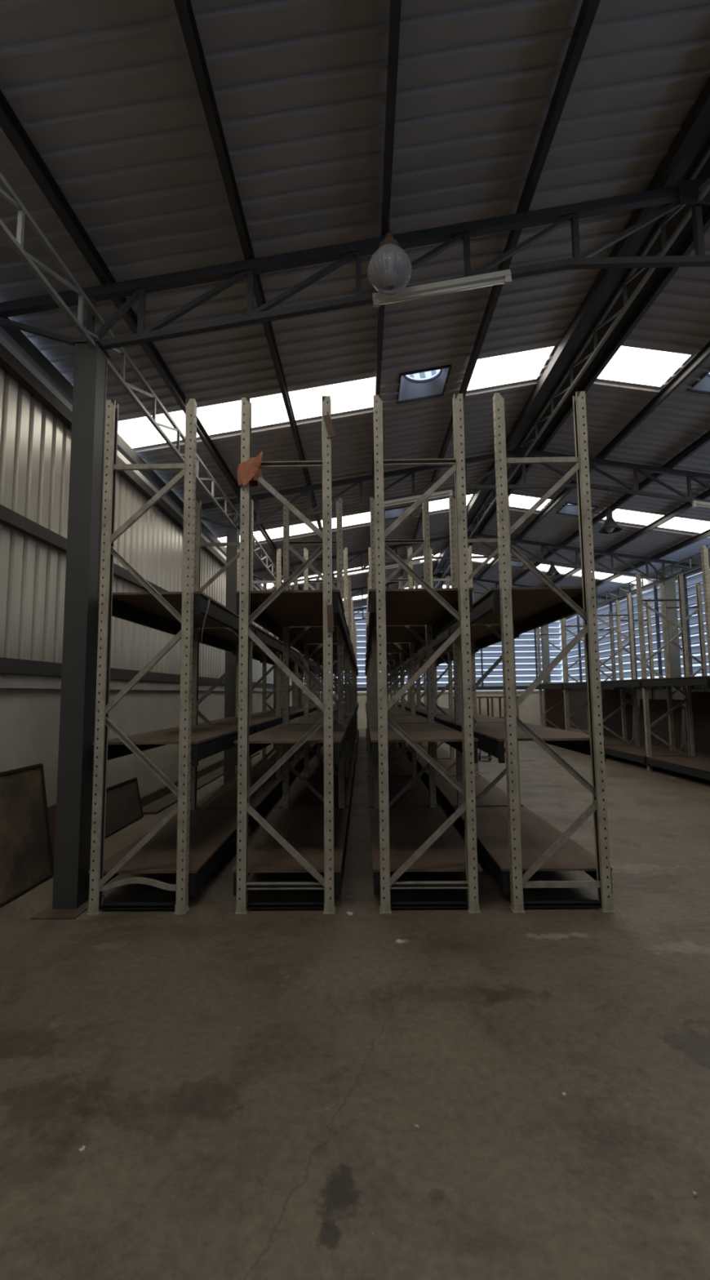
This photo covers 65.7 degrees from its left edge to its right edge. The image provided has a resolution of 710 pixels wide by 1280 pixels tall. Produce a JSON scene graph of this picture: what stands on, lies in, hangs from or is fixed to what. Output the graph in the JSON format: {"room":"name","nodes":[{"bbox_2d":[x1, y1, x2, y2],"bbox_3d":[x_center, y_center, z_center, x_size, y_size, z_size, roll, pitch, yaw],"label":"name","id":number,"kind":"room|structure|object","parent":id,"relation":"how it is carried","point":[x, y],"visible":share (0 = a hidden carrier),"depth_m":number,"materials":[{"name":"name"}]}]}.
{"room":"warehouse","nodes":[
{"label":"warehouse","id":0,"kind":"room"},
{"bbox_2d":[0,334,292,807],"bbox_3d":[-3.043,0.102,8.578,0.260,4.600,31.000,-1,-5,1],"label":"wall","id":1,"kind":"structure","parent":0,"point":[35,443],"depth_m":5.59,"materials":[{"name":"metal"}]},
{"bbox_2d":[0,504,168,591],"bbox_3d":[-2.940,-0.686,8.652,0.074,0.120,31.000,-1,-5,1],"label":"trim","id":2,"kind":"structure","parent":1,"relation":"attached to","point":[8,517],"depth_m":5.23,"materials":[{"name":"metal"}]},
{"bbox_2d":[0,342,257,591],"bbox_3d":[-2.944,-2.030,8.781,0.074,0.120,31.000,-1,-5,1],"label":"trim","id":3,"kind":"structure","parent":1,"relation":"attached to","point":[8,362],"depth_m":5.50,"materials":[{"name":"metal"}]},
{"bbox_2d":[0,317,262,590],"bbox_3d":[-2.977,-2.333,8.810,0.074,0.140,31.000,-1,-5,1],"label":"trim","id":4,"kind":"structure","parent":1,"relation":"attached to","point":[15,337],"depth_m":5.64,"materials":[{"name":"metal"}]},
{"bbox_2d":[0,657,292,688],"bbox_3d":[-2.926,0.588,8.530,0.074,0.130,31.000,-1,-5,1],"label":"trim","id":5,"kind":"structure","parent":1,"relation":"attached to","point":[7,665],"depth_m":5.44,"materials":[{"name":"metal"}]},
{"bbox_2d":[0,727,709,1279],"bbox_3d":[2.921,2.203,6.424,12.400,0.120,35.300,-1,-5,1],"label":"floor","id":6,"kind":"structure","parent":0,"point":[245,1096],"depth_m":2.28,"materials":[{"name":"concrete"}]},
{"bbox_2d":[0,763,53,906],"bbox_3d":[-2.698,1.490,4.055,0.170,0.957,1.471,-1,-5,1],"label":"leaning board","id":7,"kind":"object","parent":6,"relation":"on","point":[26,861],"visible":0.93,"depth_m":4.45,"materials":[{"name":"brown wood"}]},
{"bbox_2d":[47,804,56,867],"bbox_3d":[-2.764,1.798,5.111,0.119,0.547,1.330,-1,-5,1],"label":"leaning board","id":8,"kind":"object","parent":6,"relation":"on","point":[51,810],"visible":0.07,"depth_m":5.03,"materials":[{"name":"brown wood"}]},
{"bbox_2d":[30,339,111,919],"bbox_3d":[-2.126,-0.210,4.253,0.310,4.375,0.440,-1,-5,1],"label":"steel column","id":9,"kind":"structure","parent":6,"relation":"on","point":[73,835],"depth_m":4.20,"materials":[{"name":"grey metal"}]},
{"bbox_2d":[0,179,709,350],"bbox_3d":[2.804,-3.074,4.442,11.723,1.331,0.085,-1,-5,1],"label":"roof truss","id":10,"kind":"object","parent":9,"relation":"on","point":[686,193],"visible":0.92,"depth_m":4.47,"materials":[{"name":"grey metal"}]},
{"bbox_2d":[0,172,292,590],"bbox_3d":[-2.026,-2.076,8.821,0.035,0.315,30.700,-1,-5,1],"label":"girder","id":11,"kind":"object","parent":10,"relation":"attached to","point":[17,244],"visible":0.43,"depth_m":4.28,"materials":[{"name":"grey metal"}]},
{"bbox_2d":[372,269,511,307],"bbox_3d":[0.692,-2.805,4.397,1.108,0.281,0.060,-1,-5,1],"label":"tube light","id":12,"kind":"object","parent":10,"relation":"hanging from","point":[504,277],"visible":1,"depth_m":4.37,"materials":[{"name":"white metal"}]},
{"bbox_2d":[543,548,709,626],"bbox_3d":[7.803,-2.187,8.676,0.060,0.328,30.700,-1,-5,1],"label":"girder","id":13,"kind":"object","parent":10,"relation":"attached to","point":[691,569],"visible":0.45,"depth_m":14.37,"materials":[{"name":"grey metal"}]},
{"bbox_2d":[78,1145,84,1153],"bbox_3d":[-0.931,1.740,1.877,0.014,0.014,0.018,-5,-7,38],"label":"paper scrap","id":14,"kind":"object","parent":6,"relation":"on","point":[82,1149],"visible":1,"depth_m":1.87,"materials":[{"name":"beige paper"}]},
{"bbox_2d":[104,777,143,838],"bbox_3d":[-2.769,1.947,6.403,0.129,0.497,1.231,-1,-5,1],"label":"leaning board","id":15,"kind":"object","parent":6,"relation":"on","point":[123,802],"visible":0.73,"depth_m":6.52,"materials":[{"name":"brown wood"}]},
{"bbox_2d":[140,752,260,814],"bbox_3d":[-2.703,2.537,10.751,0.340,0.160,7.200,-1,-5,1],"label":"plank","id":16,"kind":"object","parent":6,"relation":"on","point":[154,802],"visible":0.43,"depth_m":8.25,"materials":[{"name":"brown wood"}]},
{"bbox_2d":[85,398,323,915],"bbox_3d":[-1.452,0.787,11.916,0.806,3.840,15.755,-1,-5,1],"label":"storage rack","id":17,"kind":"object","parent":6,"relation":"on","point":[193,837],"visible":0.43,"depth_m":4.27,"materials":[{"name":"grey metal"}]},
{"bbox_2d":[200,599,210,642],"bbox_3d":[-1.166,-0.149,4.286,0.068,0.341,0.015,0,-6,-9],"label":"cable","id":18,"kind":"object","parent":17,"relation":"hanging from","point":[209,599],"visible":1,"depth_m":4.28,"materials":[{"name":"grey plastic"}]},
{"bbox_2d":[223,525,239,783],"bbox_3d":[-2.048,0.257,9.130,0.310,4.375,0.440,-1,-5,1],"label":"steel column","id":19,"kind":"structure","parent":6,"relation":"on","point":[233,535],"depth_m":9.06,"materials":[{"name":"grey metal"}]},
{"bbox_2d":[180,447,709,528],"bbox_3d":[2.881,-2.606,9.319,11.723,1.331,0.085,-1,-5,1],"label":"roof truss","id":20,"kind":"object","parent":19,"relation":"on","point":[518,452],"visible":0.75,"depth_m":9.33,"materials":[{"name":"grey metal"}]},
{"bbox_2d":[429,489,453,499],"bbox_3d":[1.452,-2.447,9.294,0.387,0.151,0.060,-1,-5,1],"label":"tube light","id":21,"kind":"object","parent":20,"relation":"hanging from","point":[449,492],"depth_m":9.27,"materials":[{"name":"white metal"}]},
{"bbox_2d":[598,487,622,533],"bbox_3d":[4.260,-2.187,9.215,0.360,0.774,0.360,-1,-5,1],"label":"lamp","id":22,"kind":"object","parent":20,"relation":"hanging from","point":[610,526],"visible":1,"depth_m":9.16,"materials":[{"name":"grey metal"}]},
{"bbox_2d":[691,500,709,508],"bbox_3d":[6.264,-2.195,9.194,1.208,0.297,0.060,-1,-5,1],"label":"tube light","id":23,"kind":"object","parent":20,"relation":"hanging from","point":[695,503],"visible":1,"depth_m":9.18,"materials":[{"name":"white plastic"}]},
{"bbox_2d":[273,583,276,750],"bbox_3d":[-1.971,0.724,14.008,0.310,4.375,0.440,-1,-5,1],"label":"steel column","id":24,"kind":"structure","parent":6,"relation":"on","point":[275,588],"depth_m":13.90,"materials":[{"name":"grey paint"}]},
{"bbox_2d":[253,531,697,584],"bbox_3d":[2.958,-2.139,14.196,11.723,1.331,0.085,-1,-5,1],"label":"roof truss","id":25,"kind":"object","parent":24,"relation":"on","point":[543,545],"visible":0.59,"depth_m":14.17,"materials":[{"name":"grey metal"}]},
{"bbox_2d":[0,88,302,590],"bbox_3d":[-1.971,-2.545,8.815,0.060,0.140,31.000,-1,-5,1],"label":"beam","id":26,"kind":"structure","parent":25,"relation":"on","point":[10,123],"depth_m":4.13,"materials":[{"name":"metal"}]},
{"bbox_2d":[173,0,337,587],"bbox_3d":[-0.803,-2.746,8.816,0.060,0.140,31.000,-1,-5,1],"label":"roof beam","id":27,"kind":"structure","parent":25,"relation":"on","point":[184,8],"depth_m":3.80,"materials":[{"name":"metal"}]},
{"bbox_2d":[367,0,401,596],"bbox_3d":[0.314,-2.939,8.816,0.060,0.140,31.000,-1,-5,1],"label":"roof beam","id":28,"kind":"structure","parent":25,"relation":"on","point":[395,5],"depth_m":3.69,"materials":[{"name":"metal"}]},
{"bbox_2d":[367,206,412,294],"bbox_3d":[0.261,-3.006,4.182,0.340,0.687,0.340,-1,-5,1],"label":"lamp","id":29,"kind":"object","parent":28,"relation":"hanging from","point":[389,270],"visible":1,"depth_m":4.07,"materials":[{"name":"white plastic"}]},
{"bbox_2d":[385,564,399,569],"bbox_3d":[0.956,-1.878,14.170,0.337,0.126,0.060,-1,-5,1],"label":"tube light","id":30,"kind":"object","parent":25,"relation":"hanging from","point":[395,566],"depth_m":14.15,"materials":[{"name":"white metal"}]},
{"bbox_2d":[396,0,600,588],"bbox_3d":[1.452,-3.135,8.817,0.060,0.140,31.000,-1,-5,1],"label":"roof beam","id":31,"kind":"structure","parent":25,"relation":"on","point":[588,9],"depth_m":4.06,"materials":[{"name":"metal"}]},
{"bbox_2d":[546,560,559,575],"bbox_3d":[5.066,-1.843,14.092,0.360,0.365,0.360,-1,-5,1],"label":"lamp","id":32,"kind":"object","parent":25,"relation":"hanging from","point":[553,571],"visible":1,"depth_m":14.04,"materials":[{"name":"grey metal"}]},
{"bbox_2d":[422,76,709,588],"bbox_3d":[2.550,-3.325,8.818,0.060,0.140,31.000,-1,-5,1],"label":"roof beam","id":33,"kind":"structure","parent":25,"relation":"on","point":[701,107],"depth_m":5.34,"materials":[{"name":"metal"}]},
{"bbox_2d":[433,145,709,588],"bbox_3d":[2.861,-3.279,8.859,0.035,0.295,30.700,-1,-5,1],"label":"girder","id":34,"kind":"object","parent":25,"relation":"attached to","point":[704,188],"visible":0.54,"depth_m":6.11,"materials":[{"name":"grey metal"}]},
{"bbox_2d":[438,207,709,588],"bbox_3d":[3.170,-3.332,8.809,0.060,0.140,31.000,-1,-5,1],"label":"roof beam","id":35,"kind":"structure","parent":25,"relation":"on","point":[686,248],"depth_m":6.48,"materials":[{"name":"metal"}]},
{"bbox_2d":[472,341,709,586],"bbox_3d":[4.192,-3.181,8.778,0.060,0.140,31.000,-1,-5,1],"label":"roof beam","id":36,"kind":"structure","parent":25,"relation":"on","point":[704,354],"depth_m":8.17,"materials":[{"name":"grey metal"}]},
{"bbox_2d":[512,430,709,583],"bbox_3d":[5.333,-3.012,8.744,0.060,0.140,31.000,-1,-5,1],"label":"roof beam","id":37,"kind":"structure","parent":25,"relation":"on","point":[704,439],"depth_m":10.34,"materials":[{"name":"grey metal"}]},
{"bbox_2d":[543,488,709,586],"bbox_3d":[6.515,-2.837,8.709,0.060,0.140,31.000,-1,-5,1],"label":"roof beam","id":38,"kind":"structure","parent":25,"relation":"on","point":[706,495],"depth_m":12.42,"materials":[{"name":"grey metal"}]},
{"bbox_2d":[595,528,709,586],"bbox_3d":[7.697,-2.662,8.673,0.060,0.140,31.000,-1,-5,1],"label":"roof beam","id":39,"kind":"structure","parent":25,"relation":"on","point":[705,534],"depth_m":13.77,"materials":[{"name":"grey metal"}]},
{"bbox_2d":[231,395,359,914],"bbox_3d":[-0.393,0.773,11.892,0.808,3.840,15.772,-1,-5,1],"label":"storage rack","id":40,"kind":"object","parent":6,"relation":"on","point":[308,833],"depth_m":4.32,"materials":[{"name":"grey metal"}]},
{"bbox_2d":[237,451,262,488],"bbox_3d":[-0.800,-1.290,4.237,0.204,0.275,0.184,-1,-5,1],"label":"rag","id":41,"kind":"object","parent":40,"relation":"attached to","point":[248,470],"visible":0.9,"depth_m":4.18,"materials":[{"name":"orange fabric"}]},
{"bbox_2d":[297,650,301,704],"bbox_3d":[-1.894,1.193,18.904,0.310,4.375,0.440,-1,-5,1],"label":"steel column","id":42,"kind":"structure","parent":6,"relation":"on","point":[299,674],"depth_m":18.79,"materials":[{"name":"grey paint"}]},
{"bbox_2d":[342,573,612,603],"bbox_3d":[3.036,-1.670,19.093,11.723,1.331,0.085,-1,-5,1],"label":"roof truss","id":43,"kind":"object","parent":42,"relation":"on","point":[438,575],"visible":0.27,"depth_m":19.10,"materials":[{"name":"grey metal"}]},
{"bbox_2d":[310,657,314,702],"bbox_3d":[-1.820,1.641,23.582,0.310,4.375,0.440,-1,-5,1],"label":"steel column","id":44,"kind":"structure","parent":6,"relation":"on","point":[312,682],"depth_m":23.50,"materials":[{"name":"grey metal"}]},
{"bbox_2d":[353,607,367,621],"bbox_3d":[3.110,-1.222,23.771,11.723,1.331,0.085,-1,-5,1],"label":"roof truss","id":45,"kind":"object","parent":44,"relation":"on","point":[362,608],"visible":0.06,"depth_m":23.80,"materials":[{"name":"grey metal"}]},
{"bbox_2d":[395,938,405,943],"bbox_3d":[0.283,1.876,3.421,0.058,0.014,0.035,-4,-6,28],"label":"paper scrap","id":46,"kind":"object","parent":6,"relation":"on","point":[398,941],"visible":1,"depth_m":3.42,"materials":[{"name":"beige paper"}]},
{"bbox_2d":[414,1124,419,1129],"bbox_3d":[0.221,1.737,1.960,0.017,0.013,0.010,-1,-5,1],"label":"paper scrap","id":47,"kind":"object","parent":6,"relation":"on","point":[416,1126],"visible":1,"depth_m":1.96,"materials":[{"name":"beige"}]},
{"bbox_2d":[364,393,483,913],"bbox_3d":[0.632,0.762,11.886,0.806,3.840,15.755,-1,-5,1],"label":"storage rack","id":48,"kind":"object","parent":6,"relation":"on","point":[415,834],"visible":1,"depth_m":4.24,"materials":[{"name":"grey metal"}]},
{"bbox_2d":[478,749,492,759],"bbox_3d":[2.931,2.399,12.398,0.280,0.631,0.330,-1,-5,1],"label":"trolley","id":49,"kind":"object","parent":6,"relation":"on","point":[489,757],"visible":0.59,"depth_m":12.39,"materials":[{"name":"black metal"}]},
{"bbox_2d":[453,696,519,718],"bbox_3d":[5.265,2.977,22.388,2.600,1.340,0.900,-1,-5,1],"label":"railing","id":50,"kind":"object","parent":6,"relation":"on","point":[478,697],"visible":0.28,"depth_m":22.00,"materials":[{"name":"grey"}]},
{"bbox_2d":[391,391,615,913],"bbox_3d":[1.570,0.751,11.872,0.806,3.840,15.755,-1,-5,1],"label":"storage rack","id":51,"kind":"object","parent":6,"relation":"on","point":[512,837],"visible":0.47,"depth_m":4.21,"materials":[{"name":"grey metal"}]},
{"bbox_2d":[540,624,551,726],"bbox_3d":[8.178,1.520,23.406,0.380,4.375,0.510,-1,-5,1],"label":"steel column","id":52,"kind":"structure","parent":6,"relation":"on","point":[544,629],"depth_m":23.43,"materials":[{"name":"grey metal"}]},
{"bbox_2d":[544,688,565,729],"bbox_3d":[6.282,2.331,17.235,0.600,1.620,0.050,-1,-5,1],"label":"plywood sheet","id":53,"kind":"object","parent":6,"relation":"on","point":[556,715],"visible":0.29,"depth_m":17.23,"materials":[{"name":"brown wood"}]},
{"bbox_2d":[562,1092,566,1097],"bbox_3d":[0.802,1.745,2.110,0.015,0.013,0.016,-1,-5,1],"label":"paper scrap","id":54,"kind":"object","parent":6,"relation":"on","point":[564,1095],"visible":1,"depth_m":2.10,"materials":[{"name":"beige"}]},
{"bbox_2d":[536,545,709,780],"bbox_3d":[6.097,0.699,11.828,1.011,3.840,10.760,-1,-5,1],"label":"storage rack","id":55,"kind":"object","parent":6,"relation":"on","point":[691,764],"visible":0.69,"depth_m":10.84,"materials":[{"name":"grey metal"}]},
{"bbox_2d":[582,582,709,758],"bbox_3d":[7.075,0.582,10.708,0.962,3.840,10.760,-1,-5,1],"label":"storage rack","id":56,"kind":"object","parent":6,"relation":"on","point":[684,748],"visible":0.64,"depth_m":11.95,"materials":[{"name":"grey metal"}]},
{"bbox_2d":[602,689,633,740],"bbox_3d":[7.063,1.988,14.844,0.140,1.280,1.750,-1,-5,1],"label":"plywood sheet","id":57,"kind":"object","parent":56,"relation":"on","point":[611,700],"visible":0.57,"depth_m":14.88,"materials":[{"name":"brown wood"}]},
{"bbox_2d":[639,698,683,748],"bbox_3d":[7.030,1.900,12.718,0.140,1.050,1.800,-1,-5,1],"label":"plywood sheet","id":58,"kind":"object","parent":56,"relation":"on","point":[658,708],"visible":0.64,"depth_m":12.62,"materials":[{"name":"brown wood"}]},
{"bbox_2d":[691,691,709,754],"bbox_3d":[6.996,1.611,10.586,0.140,1.220,1.800,-1,-5,1],"label":"plywood sheet","id":59,"kind":"object","parent":56,"relation":"on","point":[700,700],"visible":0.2,"depth_m":11.09,"materials":[{"name":"brown wood"}]},
{"bbox_2d":[658,577,686,744],"bbox_3d":[8.026,0.603,13.831,0.380,4.375,0.510,-1,-5,1],"label":"steel column","id":60,"kind":"structure","parent":6,"relation":"on","point":[670,584],"depth_m":13.78,"materials":[{"name":"beige metal"}]},
{"bbox_2d":[693,1191,697,1197],"bbox_3d":[1.046,1.702,1.690,0.012,0.013,0.010,-1,-5,1],"label":"paper scrap","id":61,"kind":"object","parent":6,"relation":"on","point":[695,1193],"visible":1,"depth_m":1.69,"materials":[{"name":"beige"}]},
{"bbox_2d":[0,0,709,607],"bbox_3d":[2.868,-2.996,8.731,12.450,1.087,31.700,-1,-5,1],"label":"ceiling","id":62,"kind":"structure","parent":0,"point":[105,92],"depth_m":4.24,"materials":[{"name":"grey metal"}]},
{"bbox_2d":[117,377,375,448],"bbox_3d":[-1.391,-2.929,7.114,3.320,0.554,0.700,-1,-5,1],"label":"window","id":63,"kind":"structure","parent":62,"relation":"attached to","point":[356,394],"depth_m":7.08,"materials":[{"name":"white glass"}]},
{"bbox_2d":[217,511,370,546],"bbox_3d":[-1.311,-2.445,12.161,3.320,0.554,0.700,-1,-5,1],"label":"window","id":64,"kind":"structure","parent":62,"relation":"attached to","point":[364,517],"depth_m":12.13,"materials":[{"name":"white glass"}]},
{"bbox_2d":[261,565,368,588],"bbox_3d":[-1.232,-1.964,17.187,3.320,0.554,0.700,-1,-5,1],"label":"window","id":65,"kind":"structure","parent":62,"relation":"attached to","point":[268,585],"depth_m":17.18,"materials":[{"name":"white glass"}]},
{"bbox_2d":[342,594,367,599],"bbox_3d":[-1.154,-1.492,22.114,3.320,0.554,0.700,-1,-5,1],"label":"window","id":66,"kind":"structure","parent":62,"relation":"attached to","point":[364,596],"depth_m":22.09,"materials":[{"name":"white glass"}]},
{"bbox_2d":[384,505,412,519],"bbox_3d":[0.952,-3.138,12.191,0.645,0.774,0.685,-1,-5,1],"label":"ceiling vent","id":67,"kind":"object","parent":62,"relation":"in","point":[394,513],"visible":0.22,"depth_m":12.44,"materials":[{"name":"white metal"}]},
{"bbox_2d":[384,494,422,506],"bbox_3d":[0.812,-2.343,9.294,0.622,0.190,0.060,-1,-5,1],"label":"tube light","id":68,"kind":"object","parent":62,"relation":"hanging from","point":[415,498],"depth_m":9.27,"materials":[{"name":"white plastic"}]},
{"bbox_2d":[412,560,420,564],"bbox_3d":[1.576,-1.993,14.172,0.191,0.106,0.060,-1,-5,1],"label":"tube light","id":69,"kind":"object","parent":62,"relation":"hanging from","point":[414,562],"depth_m":14.15,"materials":[{"name":"white plastic"}]},
{"bbox_2d":[396,364,451,404],"bbox_3d":[0.872,-3.621,7.145,0.645,0.774,0.685,-1,-5,1],"label":"ceiling vent","id":70,"kind":"object","parent":62,"relation":"in","point":[409,389],"visible":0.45,"depth_m":7.37,"materials":[{"name":"white metal"}]},
{"bbox_2d":[412,553,439,561],"bbox_3d":[2.117,-2.541,17.189,1.010,0.183,0.700,-1,-5,1],"label":"window","id":71,"kind":"structure","parent":62,"relation":"attached to","point":[438,554],"depth_m":16.98,"materials":[{"name":"white glass"}]},
{"bbox_2d":[429,494,472,511],"bbox_3d":[2.038,-3.023,12.163,1.010,0.183,0.700,-1,-5,1],"label":"window","id":72,"kind":"structure","parent":62,"relation":"attached to","point":[440,504],"depth_m":12.13,"materials":[{"name":"white glass"}]},
{"bbox_2d":[473,589,487,595],"bbox_3d":[5.028,-2.231,22.087,0.645,0.774,0.685,-1,-5,1],"label":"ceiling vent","id":73,"kind":"object","parent":62,"relation":"in","point":[473,589],"visible":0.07,"depth_m":22.33,"materials":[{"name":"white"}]},
{"bbox_2d":[471,554,493,562],"bbox_3d":[3.822,-2.569,17.165,0.920,0.168,0.700,-1,-5,1],"label":"window","id":74,"kind":"structure","parent":62,"relation":"attached to","point":[473,559],"depth_m":17.27,"materials":[{"name":"white glass"}]},
{"bbox_2d":[467,346,554,390],"bbox_3d":[1.958,-3.506,7.117,1.010,0.183,0.700,-1,-5,1],"label":"window","id":75,"kind":"structure","parent":62,"relation":"attached to","point":[526,365],"depth_m":7.09,"materials":[{"name":"white glass"}]},
{"bbox_2d":[511,560,524,568],"bbox_3d":[4.950,-2.703,17.160,0.645,0.774,0.685,-1,-5,1],"label":"ceiling vent","id":76,"kind":"object","parent":62,"relation":"in","point":[519,564],"visible":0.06,"depth_m":17.41,"materials":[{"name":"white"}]},
{"bbox_2d":[509,493,551,510],"bbox_3d":[3.742,-3.050,12.139,0.920,0.168,0.700,-1,-5,1],"label":"window","id":77,"kind":"structure","parent":62,"relation":"attached to","point":[515,500],"depth_m":12.10,"materials":[{"name":"white glass"}]},
{"bbox_2d":[432,109,709,588],"bbox_3d":[2.859,-3.421,8.822,0.600,0.063,31.000,-1,-5,1],"label":"roof truss","id":78,"kind":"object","parent":62,"relation":"attached to","point":[700,144],"depth_m":6.14,"materials":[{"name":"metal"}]},
{"bbox_2d":[556,502,597,516],"bbox_3d":[4.871,-3.184,12.134,0.645,0.774,0.685,-1,-5,1],"label":"ceiling vent","id":79,"kind":"object","parent":62,"relation":"in","point":[571,509],"visible":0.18,"depth_m":12.39,"materials":[{"name":"white metal"}]},
{"bbox_2d":[537,564,645,583],"bbox_3d":[7.197,-2.069,17.064,3.400,0.567,0.700,-1,-5,1],"label":"window","id":80,"kind":"structure","parent":62,"relation":"attached to","point":[542,566],"depth_m":17.05,"materials":[{"name":"white glass"}]},
{"bbox_2d":[597,346,690,386],"bbox_3d":[3.663,-3.534,7.093,0.920,0.168,0.700,-1,-5,1],"label":"window","id":81,"kind":"structure","parent":62,"relation":"attached to","point":[628,364],"depth_m":7.06,"materials":[{"name":"white glass"}]},
{"bbox_2d":[603,509,709,533],"bbox_3d":[7.117,-2.550,12.037,3.400,0.567,0.700,-1,-5,1],"label":"window","id":82,"kind":"structure","parent":62,"relation":"attached to","point":[619,515],"depth_m":12.03,"materials":[{"name":"white glass"}]},
{"bbox_2d":[688,372,709,394],"bbox_3d":[4.791,-3.667,7.088,0.645,0.774,0.685,-1,-5,1],"label":"ceiling vent","id":83,"kind":"object","parent":62,"relation":"in","point":[703,386],"visible":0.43,"depth_m":7.36,"materials":[{"name":"white metal"}]},
{"bbox_2d":[296,686,545,728],"bbox_3d":[3.160,2.939,23.852,12.150,1.740,0.260,-1,-5,1],"label":"wall","id":84,"kind":"structure","parent":0,"point":[529,709],"depth_m":23.76,"materials":[{"name":"paint"}]},
{"bbox_2d":[320,672,344,688],"bbox_3d":[-0.985,0.482,24.158,1.210,3.375,0.270,-1,-5,1],"label":"window","id":85,"kind":"structure","parent":84,"relation":"in","point":[329,673],"depth_m":24.10,"materials":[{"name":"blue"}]},
{"bbox_2d":[346,606,367,688],"bbox_3d":[0.193,0.343,24.152,1.210,3.627,0.270,-1,-5,1],"label":"window","id":86,"kind":"structure","parent":84,"relation":"in","point":[359,614],"depth_m":24.20,"materials":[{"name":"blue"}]},
{"bbox_2d":[400,671,426,688],"bbox_3d":[2.550,0.054,24.143,1.210,4.151,0.270,-1,-5,1],"label":"window","id":87,"kind":"structure","parent":84,"relation":"in","point":[405,678],"depth_m":24.02,"materials":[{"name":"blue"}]},
{"bbox_2d":[436,661,453,687],"bbox_3d":[3.730,0.040,24.125,1.210,4.151,0.270,-1,-5,1],"label":"window","id":88,"kind":"structure","parent":84,"relation":"in","point":[440,667],"depth_m":24.01,"materials":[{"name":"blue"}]},
{"bbox_2d":[475,648,482,687],"bbox_3d":[4.911,0.133,24.098,1.210,3.935,0.270,-1,-5,1],"label":"window","id":89,"kind":"structure","parent":84,"relation":"in","point":[477,655],"depth_m":24.02,"materials":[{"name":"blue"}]},
{"bbox_2d":[480,641,503,688],"bbox_3d":[6.092,0.214,24.071,1.210,3.745,0.270,-1,-5,1],"label":"window","id":90,"kind":"structure","parent":84,"relation":"in","point":[487,648],"depth_m":24.00,"materials":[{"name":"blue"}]},
{"bbox_2d":[514,629,536,686],"bbox_3d":[7.272,0.294,24.045,1.210,3.555,0.270,-1,-5,1],"label":"window","id":91,"kind":"structure","parent":84,"relation":"in","point":[521,636],"depth_m":24.03,"materials":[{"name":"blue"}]},
{"bbox_2d":[533,622,563,687],"bbox_3d":[8.428,0.375,24.019,1.160,3.365,0.270,-1,-5,1],"label":"window","id":92,"kind":"structure","parent":84,"relation":"in","point":[554,624],"depth_m":24.03,"materials":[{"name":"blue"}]},
{"bbox_2d":[560,555,709,745],"bbox_3d":[8.848,-0.189,8.418,0.250,4.900,31.000,-1,-5,1],"label":"wall","id":93,"kind":"structure","parent":0,"point":[577,698],"depth_m":18.21,"materials":[{"name":"grey metal"}]},
{"bbox_2d":[560,619,573,682],"bbox_3d":[9.079,0.500,23.635,0.270,3.070,0.570,-1,-5,1],"label":"window","id":94,"kind":"structure","parent":93,"relation":"in","point":[566,624],"depth_m":23.50,"materials":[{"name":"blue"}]},
{"bbox_2d":[565,613,586,681],"bbox_3d":[9.063,0.404,22.635,0.270,3.070,1.500,-1,-5,1],"label":"window","id":95,"kind":"structure","parent":93,"relation":"in","point":[576,620],"depth_m":22.57,"materials":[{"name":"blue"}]},
{"bbox_2d":[579,613,603,679],"bbox_3d":[9.040,0.264,21.172,0.270,3.070,1.500,-1,-5,1],"label":"window","id":96,"kind":"structure","parent":93,"relation":"in","point":[598,622],"depth_m":21.68,"materials":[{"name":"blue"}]},
{"bbox_2d":[596,601,619,679],"bbox_3d":[9.017,0.124,19.709,0.270,3.070,1.500,-1,-5,1],"label":"window","id":97,"kind":"structure","parent":93,"relation":"in","point":[606,610],"depth_m":19.82,"materials":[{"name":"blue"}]},
{"bbox_2d":[610,589,641,679],"bbox_3d":[8.994,-0.016,18.245,0.270,3.070,1.500,-1,-5,1],"label":"window","id":98,"kind":"structure","parent":93,"relation":"in","point":[623,604],"depth_m":18.22,"materials":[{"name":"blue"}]},
{"bbox_2d":[631,580,665,678],"bbox_3d":[8.971,-0.157,16.782,0.270,3.070,1.500,-1,-5,1],"label":"window","id":99,"kind":"structure","parent":93,"relation":"in","point":[655,593],"depth_m":16.49,"materials":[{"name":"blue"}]},
{"bbox_2d":[655,568,699,676],"bbox_3d":[8.948,-0.297,15.319,0.270,3.070,1.500,-1,-5,1],"label":"window","id":100,"kind":"structure","parent":93,"relation":"in","point":[687,593],"depth_m":14.69,"materials":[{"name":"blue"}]},
{"bbox_2d":[684,564,709,673],"bbox_3d":[8.925,-0.437,13.856,0.270,3.070,1.500,-1,-5,1],"label":"window","id":101,"kind":"structure","parent":93,"relation":"in","point":[698,578],"depth_m":14.36,"materials":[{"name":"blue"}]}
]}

